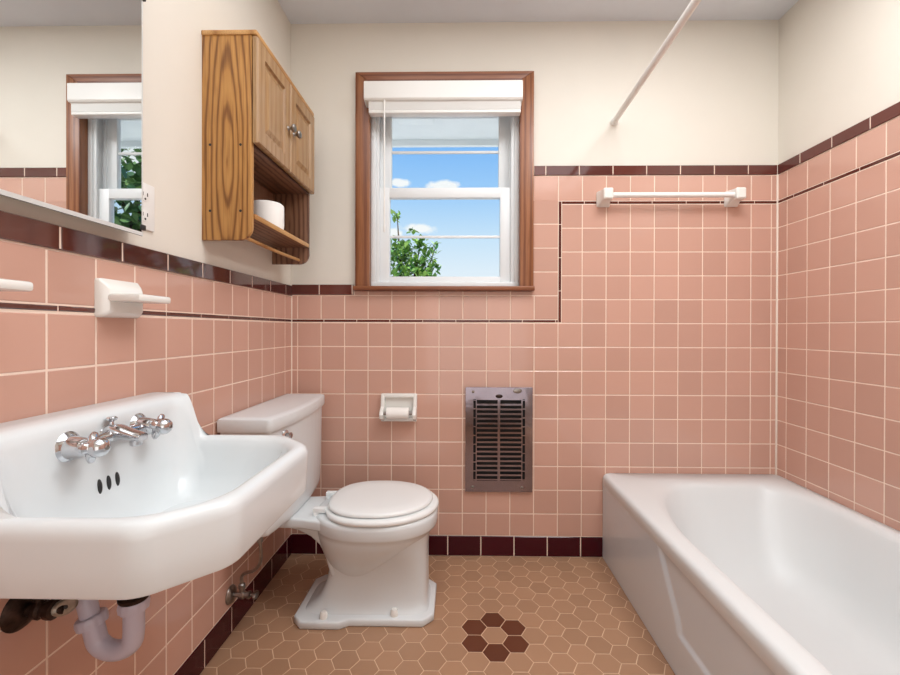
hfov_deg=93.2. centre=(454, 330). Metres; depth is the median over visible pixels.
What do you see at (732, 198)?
towel bar
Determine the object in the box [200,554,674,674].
floor
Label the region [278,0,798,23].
ceiling
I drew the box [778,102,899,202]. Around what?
trim
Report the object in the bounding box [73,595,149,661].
trap
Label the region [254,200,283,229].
paper roll
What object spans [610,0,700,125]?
shower rod
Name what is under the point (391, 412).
toilet roll
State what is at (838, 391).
wall
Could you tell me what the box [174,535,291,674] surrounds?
baseboard
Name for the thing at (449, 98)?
window blind
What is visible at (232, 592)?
supply valve
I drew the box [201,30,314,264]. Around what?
upper cabinet
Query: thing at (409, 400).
paper holder
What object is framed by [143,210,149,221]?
receptacle
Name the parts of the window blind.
rail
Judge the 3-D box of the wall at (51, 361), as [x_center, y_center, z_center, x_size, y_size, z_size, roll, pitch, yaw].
[-0.782,-0.190,0.604,0.008,2.465,2.758,0,0,1]
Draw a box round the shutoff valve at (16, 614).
[0,599,78,633]
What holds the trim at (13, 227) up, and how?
attached to the wall at (51, 361)
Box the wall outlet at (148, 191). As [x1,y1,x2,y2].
[143,182,154,231]
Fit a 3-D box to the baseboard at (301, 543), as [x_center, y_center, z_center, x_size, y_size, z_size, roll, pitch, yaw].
[-0.036,0.992,1.968,1.447,0.091,0.008,0,0,1]
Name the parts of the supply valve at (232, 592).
oval handle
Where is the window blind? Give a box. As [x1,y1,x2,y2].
[364,80,522,231]
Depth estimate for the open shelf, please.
1.59 m
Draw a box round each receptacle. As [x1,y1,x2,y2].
[143,189,149,201]
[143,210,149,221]
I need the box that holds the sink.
[0,392,307,599]
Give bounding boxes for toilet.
[217,394,438,629]
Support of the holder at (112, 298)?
attached to the wall at (51, 361)
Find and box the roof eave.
[392,119,497,147]
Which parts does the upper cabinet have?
panel, panel, door, panel, knob, knob, door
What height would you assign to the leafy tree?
3.418 m
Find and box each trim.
[0,210,291,321]
[292,165,776,321]
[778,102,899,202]
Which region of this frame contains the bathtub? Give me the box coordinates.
[603,473,899,674]
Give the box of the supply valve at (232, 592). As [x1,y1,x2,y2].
[225,537,262,604]
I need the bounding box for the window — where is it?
[353,71,534,290]
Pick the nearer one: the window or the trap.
the trap
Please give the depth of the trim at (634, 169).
1.95 m
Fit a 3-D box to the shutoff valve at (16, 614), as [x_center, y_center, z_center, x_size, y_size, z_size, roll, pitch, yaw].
[-0.736,0.456,0.762,0.088,0.158,0.072,0,0,1]
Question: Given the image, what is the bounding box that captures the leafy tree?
[391,209,441,276]
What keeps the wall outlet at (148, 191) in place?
attached to the wall at (51, 361)
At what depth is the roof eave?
2.54 m
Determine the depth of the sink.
0.69 m
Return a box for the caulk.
[775,165,778,474]
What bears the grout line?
attached to the wall at (51, 361)
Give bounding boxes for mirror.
[0,0,145,235]
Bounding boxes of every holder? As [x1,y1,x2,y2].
[0,278,32,291]
[94,278,170,317]
[379,393,416,421]
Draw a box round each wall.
[0,0,290,674]
[291,20,778,556]
[777,0,899,530]
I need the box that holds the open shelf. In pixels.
[250,219,307,247]
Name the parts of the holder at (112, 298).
wall plate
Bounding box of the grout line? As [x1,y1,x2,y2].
[291,284,291,534]
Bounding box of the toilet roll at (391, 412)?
[386,407,409,418]
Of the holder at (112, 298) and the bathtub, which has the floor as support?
the bathtub
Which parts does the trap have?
trap arm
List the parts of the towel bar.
rail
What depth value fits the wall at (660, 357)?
1.96 m
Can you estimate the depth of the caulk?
1.94 m
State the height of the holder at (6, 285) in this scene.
0.085 m
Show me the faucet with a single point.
(70, 445)
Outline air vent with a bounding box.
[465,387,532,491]
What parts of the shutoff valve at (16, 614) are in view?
oval handle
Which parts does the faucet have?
handle, lift knob, spout, handle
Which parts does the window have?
casing, vinyl frame, sash, sash, casing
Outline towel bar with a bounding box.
[596,187,745,206]
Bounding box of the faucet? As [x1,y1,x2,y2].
[54,413,172,463]
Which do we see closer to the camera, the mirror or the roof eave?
the mirror
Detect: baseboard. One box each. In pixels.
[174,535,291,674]
[292,534,602,556]

